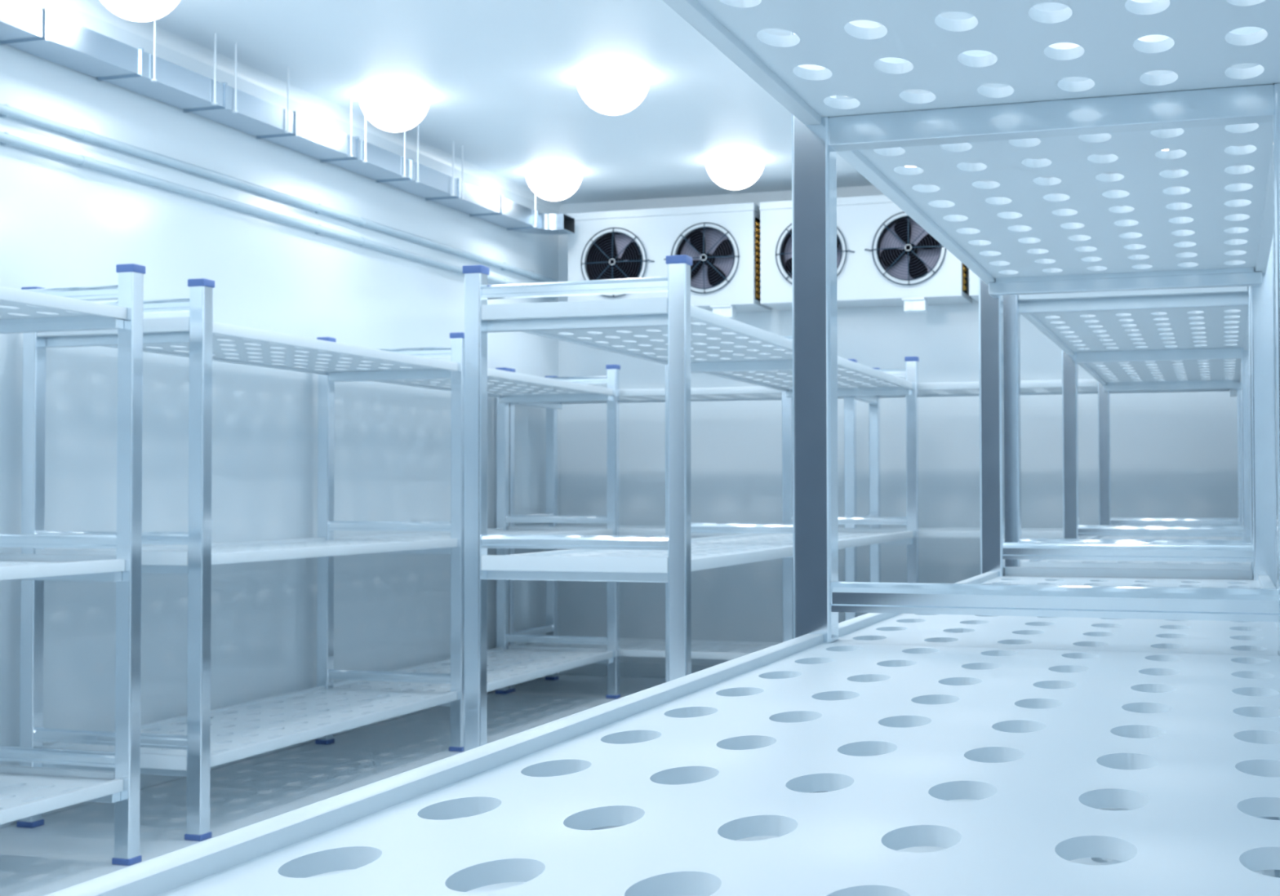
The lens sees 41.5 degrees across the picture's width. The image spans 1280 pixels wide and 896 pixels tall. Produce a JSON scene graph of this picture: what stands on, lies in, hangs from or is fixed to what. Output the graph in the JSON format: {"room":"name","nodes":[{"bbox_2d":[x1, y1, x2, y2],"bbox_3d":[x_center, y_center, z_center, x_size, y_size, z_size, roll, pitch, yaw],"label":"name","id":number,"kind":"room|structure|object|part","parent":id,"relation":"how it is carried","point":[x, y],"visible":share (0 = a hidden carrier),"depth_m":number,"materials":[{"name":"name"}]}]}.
{"room":"walk-in cold room","nodes":[
{"label":"walk-in cold room","id":0,"kind":"room"},
{"bbox_2d":[0,0,558,765],"bbox_3d":[-2.329,-0.190,5.214,0.100,2.879,11.126,-1,-2,19],"label":"wall","id":1,"kind":"structure","parent":0,"point":[64,224],"depth_m":7.02,"materials":[{"name":"white metal"}]},
{"bbox_2d":[0,103,556,282],"bbox_3d":[-2.267,-1.138,5.203,0.041,0.042,10.700,-1,-2,19],"label":"pipe","id":2,"kind":"object","parent":1,"relation":"attached to","point":[6,111],"visible":1,"depth_m":6.93,"materials":[{"name":"white metal"}]},
{"bbox_2d":[0,131,556,300],"bbox_3d":[-2.267,-1.044,5.201,0.041,0.042,10.700,-1,-2,19],"label":"pipe","id":3,"kind":"object","parent":1,"relation":"attached to","point":[6,139],"visible":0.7,"depth_m":6.75,"materials":[{"name":"white metal"}]},
{"bbox_2d":[77,155,95,168],"bbox_3d":[-1.979,-1.023,6.033,0.039,0.039,0.062,-1,-2,19],"label":"socket","id":4,"kind":"object","parent":3,"relation":"attached to","point":[84,161],"depth_m":6.02,"materials":[{"name":"white plastic"}]},
{"bbox_2d":[0,672,559,828],"bbox_3d":[-2.275,1.204,5.159,0.012,0.090,10.904,-1,-2,19],"label":"baseboard","id":5,"kind":"structure","parent":1,"relation":"attached to","point":[146,780],"depth_m":6.81,"materials":[{"name":"white metal"}]},
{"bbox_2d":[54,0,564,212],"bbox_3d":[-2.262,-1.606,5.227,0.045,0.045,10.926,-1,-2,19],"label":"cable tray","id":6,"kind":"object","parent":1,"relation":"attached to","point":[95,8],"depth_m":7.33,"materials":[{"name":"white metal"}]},
{"bbox_2d":[0,674,976,895],"bbox_3d":[-0.379,1.280,4.504,4.222,0.100,11.126,-1,-2,19],"label":"floor","id":7,"kind":"structure","parent":0,"point":[73,846],"depth_m":6.41,"materials":[{"name":"grey metal"}]},
{"bbox_2d":[0,263,145,866],"bbox_3d":[-2.486,0.302,3.354,0.714,1.800,3.972,-1,-2,19],"label":"shelving rack","id":8,"kind":"object","parent":7,"relation":"on","point":[25,792],"visible":1,"depth_m":5.08,"materials":[{"name":"metal"}]},
{"bbox_3d":[-2.162,0.983,4.272,0.665,0.046,1.980,-1,-2,19],"label":"shelf","id":9,"kind":"part","parent":8,"relation":"part of","materials":[{"name":"white plastic"}]},
{"bbox_3d":[-2.163,0.327,4.289,0.665,0.046,1.980,-1,-2,19],"label":"shelf","id":10,"kind":"part","parent":8,"relation":"part of","materials":[{"name":"white plastic"}]},
{"bbox_3d":[-2.163,-0.430,4.309,0.665,0.046,1.980,-1,-2,19],"label":"shelf","id":11,"kind":"part","parent":8,"relation":"part of","materials":[{"name":"white plastic"}]},
{"bbox_2d":[17,278,620,841],"bbox_3d":[-1.089,0.405,7.400,0.714,1.800,3.972,-1,-2,19],"label":"shelving rack","id":12,"kind":"object","parent":7,"relation":"on","point":[188,745],"visible":0.83,"depth_m":6.60,"materials":[{"name":"metal"}]},
{"bbox_3d":[-1.411,1.038,6.448,0.665,0.046,1.980,-1,-2,19],"label":"shelf","id":13,"kind":"part","parent":12,"relation":"part of","materials":[{"name":"white plastic"}]},
{"bbox_3d":[-1.412,0.382,6.465,0.665,0.046,1.980,-1,-2,19],"label":"shelf","id":14,"kind":"part","parent":12,"relation":"part of","materials":[{"name":"white plastic"}]},
{"bbox_3d":[-1.413,-0.374,6.484,0.665,0.046,1.980,-1,-2,19],"label":"shelf","id":15,"kind":"part","parent":12,"relation":"part of","materials":[{"name":"white plastic"}]},
{"bbox_3d":[-0.765,1.086,8.319,0.665,0.046,1.980,-1,-2,19],"label":"shelf","id":16,"kind":"part","parent":12,"relation":"part of","materials":[{"name":"white plastic"}]},
{"bbox_3d":[-0.766,0.430,8.335,0.665,0.046,1.980,-1,-2,19],"label":"shelf","id":17,"kind":"part","parent":12,"relation":"part of","materials":[{"name":"white plastic"}]},
{"bbox_3d":[-0.767,-0.327,8.355,0.665,0.046,1.980,-1,-2,19],"label":"shelf","id":18,"kind":"part","parent":12,"relation":"part of","materials":[{"name":"white plastic"}]},
{"bbox_2d":[44,0,1279,895],"bbox_3d":[0.556,0.272,2.305,0.709,1.800,3.972,-1,-2,19],"label":"shelving rack","id":19,"kind":"object","parent":7,"relation":"on","point":[1047,699],"visible":1,"depth_m":1.91,"materials":[{"name":"metal"}]},
{"bbox_3d":[0.233,0.249,1.369,0.660,0.046,1.980,-1,-2,19],"label":"shelf","id":20,"kind":"part","parent":19,"relation":"part of","materials":[{"name":"white plastic"}]},
{"bbox_3d":[0.232,-0.508,1.389,0.660,0.046,1.980,-1,-2,19],"label":"shelf","id":21,"kind":"part","parent":19,"relation":"part of","materials":[{"name":"white plastic"}]},
{"bbox_3d":[0.878,-0.460,3.260,0.660,0.046,1.980,-1,-2,19],"label":"shelf","id":22,"kind":"part","parent":19,"relation":"part of","materials":[{"name":"white plastic"}]},
{"bbox_3d":[0.879,0.296,3.240,0.660,0.046,1.980,-1,-2,19],"label":"shelf","id":23,"kind":"part","parent":19,"relation":"part of","materials":[{"name":"white plastic"}]},
{"bbox_3d":[0.879,0.952,3.223,0.660,0.046,1.980,-1,-2,19],"label":"shelf","id":24,"kind":"part","parent":19,"relation":"part of","materials":[{"name":"white metal"}]},
{"bbox_2d":[462,254,919,817],"bbox_3d":[0.446,0.390,6.871,0.714,1.800,3.972,-1,-2,19],"label":"shelving rack","id":25,"kind":"object","parent":7,"relation":"on","point":[675,333],"visible":0.59,"depth_m":5.11,"materials":[{"name":"metal"}]},
{"bbox_3d":[0.123,0.367,5.935,0.665,0.046,1.980,-1,-2,19],"label":"shelf","id":26,"kind":"part","parent":25,"relation":"part of","materials":[{"name":"white plastic"}]},
{"bbox_3d":[0.122,-0.390,5.955,0.665,0.046,1.980,-1,-2,19],"label":"shelf","id":27,"kind":"part","parent":25,"relation":"part of","materials":[{"name":"white plastic"}]},
{"bbox_3d":[0.768,0.415,7.806,0.665,0.046,1.980,-1,-2,19],"label":"shelf","id":28,"kind":"part","parent":25,"relation":"part of","materials":[{"name":"white plastic"}]},
{"bbox_3d":[0.768,-0.342,7.826,0.665,0.046,1.980,-1,-2,19],"label":"shelf","id":29,"kind":"part","parent":25,"relation":"part of","materials":[{"name":"white plastic"}]},
{"bbox_2d":[509,359,1236,693],"bbox_3d":[1.202,0.447,9.095,3.939,1.800,0.714,-1,-2,19],"label":"shelving rack","id":30,"kind":"object","parent":7,"relation":"on","point":[712,650],"visible":0.27,"depth_m":9.37,"materials":[{"name":"metal"}]},
{"bbox_3d":[0.275,1.113,9.398,1.963,0.046,0.665,-1,-2,19],"label":"shelf","id":31,"kind":"part","parent":30,"relation":"part of","materials":[{"name":"white plastic"}]},
{"bbox_3d":[0.274,0.457,9.415,1.963,0.046,0.665,-1,-2,19],"label":"shelf","id":32,"kind":"part","parent":30,"relation":"part of","materials":[{"name":"white plastic"}]},
{"bbox_3d":[0.273,-0.300,9.434,1.963,0.046,0.665,-1,-2,19],"label":"shelf","id":33,"kind":"part","parent":30,"relation":"part of","materials":[{"name":"white plastic"}]},
{"bbox_3d":[2.130,0.438,8.775,1.963,0.046,0.665,-1,-2,19],"label":"shelf","id":34,"kind":"part","parent":30,"relation":"part of","materials":[{"name":"white plastic"}]},
{"bbox_3d":[2.129,-0.318,8.794,1.963,0.046,0.665,-1,-2,19],"label":"shelf","id":35,"kind":"part","parent":30,"relation":"part of","materials":[{"name":"white plastic"}]},
{"bbox_2d":[1003,286,1253,810],"bbox_3d":[1.953,0.375,6.351,0.709,1.800,3.972,-1,-2,19],"label":"shelving rack","id":36,"kind":"object","parent":7,"relation":"on","point":[1191,338],"visible":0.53,"depth_m":5.90,"materials":[{"name":"metal"}]},
{"bbox_3d":[1.630,1.008,5.399,0.660,0.046,1.980,-1,-2,19],"label":"shelf","id":37,"kind":"part","parent":36,"relation":"part of","materials":[{"name":"white metal"}]},
{"bbox_3d":[1.629,-0.405,5.435,0.660,0.046,1.980,-1,-2,19],"label":"shelf","id":38,"kind":"part","parent":36,"relation":"part of","materials":[{"name":"white plastic"}]},
{"bbox_3d":[1.630,0.352,5.416,0.660,0.046,1.980,-1,-2,19],"label":"shelf","id":39,"kind":"part","parent":36,"relation":"part of","materials":[{"name":"white plastic"}]},
{"bbox_3d":[2.275,-0.357,7.306,0.660,0.046,1.980,-1,-2,19],"label":"shelf","id":40,"kind":"part","parent":36,"relation":"part of","materials":[{"name":"white plastic"}]},
{"bbox_3d":[2.275,0.400,7.286,0.660,0.046,1.980,-1,-2,19],"label":"shelf","id":41,"kind":"part","parent":36,"relation":"part of","materials":[{"name":"white plastic"}]},
{"bbox_2d":[97,0,1258,204],"bbox_3d":[-0.383,-1.698,4.581,4.222,0.100,11.126,-1,-2,19],"label":"ceiling","id":42,"kind":"structure","parent":0,"point":[499,76],"depth_m":7.14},
{"bbox_2d":[100,0,180,22],"bbox_3d":[-1.709,-1.537,5.756,0.322,0.159,0.322,-1,-2,19],"label":"ceiling lamp","id":43,"kind":"object","parent":42,"relation":"attached to","point":[140,11],"visible":1,"depth_m":5.71,"materials":[{"name":"white"}]},
{"bbox_2d":[0,0,574,234],"bbox_3d":[-2.008,-1.483,5.555,0.300,0.275,9.118,-1,-2,19],"label":"cable tray","id":44,"kind":"object","parent":42,"relation":"hanging from","point":[24,27],"visible":0.97,"depth_m":6.76,"materials":[{"name":"grey metal"}]},
{"bbox_3d":[-1.764,-1.468,6.135,0.016,0.274,0.014,-1,-2,19],"label":"hanger rod","id":45,"kind":"part","parent":44,"relation":"part of","materials":[{"name":"white metal"}]},
{"bbox_3d":[-1.637,-1.459,6.503,0.016,0.274,0.014,-1,-2,19],"label":"hanger rod","id":46,"kind":"part","parent":44,"relation":"part of","materials":[{"name":"white metal"}]},
{"bbox_3d":[-1.590,-1.456,6.639,0.016,0.274,0.014,-1,-2,19],"label":"hanger rod","id":47,"kind":"part","parent":44,"relation":"part of","materials":[{"name":"white metal"}]},
{"bbox_3d":[-1.462,-1.446,7.011,0.016,0.274,0.014,-1,-2,19],"label":"hanger rod","id":48,"kind":"part","parent":44,"relation":"part of","materials":[{"name":"white metal"}]},
{"bbox_3d":[-1.288,-1.433,7.514,0.016,0.274,0.014,-1,-2,19],"label":"hanger rod","id":49,"kind":"part","parent":44,"relation":"part of","materials":[{"name":"white metal"}]},
{"bbox_3d":[-1.244,-1.430,7.643,0.016,0.274,0.014,-1,-2,19],"label":"hanger rod","id":50,"kind":"part","parent":44,"relation":"part of","materials":[{"name":"white metal"}]},
{"bbox_3d":[-1.117,-1.421,8.009,0.016,0.274,0.014,-1,-2,19],"label":"hanger rod","id":51,"kind":"part","parent":44,"relation":"part of","materials":[{"name":"white metal"}]},
{"bbox_3d":[-1.071,-1.417,8.141,0.016,0.274,0.014,-1,-2,19],"label":"hanger rod","id":52,"kind":"part","parent":44,"relation":"part of","materials":[{"name":"white metal"}]},
{"bbox_3d":[-0.943,-1.408,8.515,0.016,0.274,0.014,-1,-2,19],"label":"hanger rod","id":53,"kind":"part","parent":44,"relation":"part of","materials":[{"name":"white metal"}]},
{"bbox_3d":[-0.907,-1.405,8.619,0.016,0.274,0.014,-1,-2,19],"label":"hanger rod","id":54,"kind":"part","parent":44,"relation":"part of","materials":[{"name":"white metal"}]},
{"bbox_3d":[-0.592,-1.382,9.530,0.016,0.274,0.014,-1,-2,19],"label":"hanger rod","id":55,"kind":"part","parent":44,"relation":"part of","materials":[{"name":"white metal"}]},
{"bbox_2d":[358,87,431,132],"bbox_3d":[-1.094,-1.491,7.537,0.322,0.159,0.322,-1,-2,19],"label":"ceiling lamp","id":56,"kind":"object","parent":42,"relation":"attached to","point":[392,109],"visible":1,"depth_m":7.43,"materials":[{"name":"white"}]},
{"bbox_2d":[524,166,582,200],"bbox_3d":[-0.475,-1.445,9.333,0.322,0.159,0.322,-1,-2,19],"label":"ceiling lamp","id":57,"kind":"object","parent":42,"relation":"attached to","point":[548,183],"visible":1,"depth_m":9.23,"materials":[{"name":"white"}]},
{"bbox_2d":[575,67,650,115],"bbox_3d":[-0.114,-1.501,7.199,0.322,0.159,0.322,-1,-2,19],"label":"ceiling lamp","id":58,"kind":"object","parent":42,"relation":"attached to","point":[606,91],"visible":1,"depth_m":7.09,"materials":[{"name":"white"}]},
{"bbox_2d":[704,154,764,190],"bbox_3d":[0.506,-1.455,8.995,0.322,0.159,0.322,-1,-2,19],"label":"ceiling lamp","id":59,"kind":"object","parent":42,"relation":"attached to","point":[729,171],"visible":1,"depth_m":8.89,"materials":[{"name":"white"}]},
{"bbox_2d":[558,164,1246,664],"bbox_3d":[1.417,-0.076,9.752,4.022,2.879,0.100,-1,-2,19],"label":"wall","id":60,"kind":"structure","parent":0,"point":[1173,455],"depth_m":9.73,"materials":[{"name":"white metal"}]},
{"bbox_2d":[559,661,717,678],"bbox_3d":[1.396,1.316,9.664,4.012,0.090,0.012,-1,-2,19],"label":"baseboard","id":61,"kind":"structure","parent":60,"relation":"attached to","point":[639,669],"depth_m":10.15,"materials":[{"name":"white metal"}]},
{"bbox_2d":[567,202,771,319],"bbox_3d":[0.171,-1.055,9.893,1.140,0.645,0.441,-1,-2,19],"label":"evaporator fan unit","id":62,"kind":"object","parent":60,"relation":"attached to","point":[722,242],"visible":0.86,"depth_m":9.71,"materials":[{"name":"white metal"}]},
{"bbox_3d":[-0.124,-1.074,9.887,0.354,0.351,0.006,-1,-2,19],"label":"backing plate","id":63,"kind":"part","parent":62,"relation":"part of","materials":[{"name":"black plastic"}]},
{"bbox_3d":[0.684,-1.073,9.746,0.002,0.504,0.343,-1,-2,19],"label":"plate","id":64,"kind":"part","parent":62,"relation":"part of","materials":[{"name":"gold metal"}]},
{"bbox_2d":[759,195,972,312],"bbox_3d":[1.272,-1.066,9.513,1.140,0.645,0.441,-1,-2,19],"label":"evaporator fan unit","id":65,"kind":"object","parent":60,"relation":"attached to","point":[885,258],"visible":0.57,"depth_m":9.34,"materials":[{"name":"white metal"}]},
{"bbox_3d":[1.785,-1.083,9.367,0.002,0.504,0.343,-1,-2,19],"label":"plate","id":66,"kind":"part","parent":65,"relation":"part of","materials":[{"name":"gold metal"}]},
{"bbox_2d":[968,186,1181,302],"bbox_3d":[2.374,-1.077,9.133,1.140,0.645,0.441,-1,-2,19],"label":"evaporator fan unit","id":67,"kind":"object","parent":60,"relation":"attached to","point":[973,278],"visible":0.02,"depth_m":9.14,"materials":[{"name":"white metal"}]}
]}

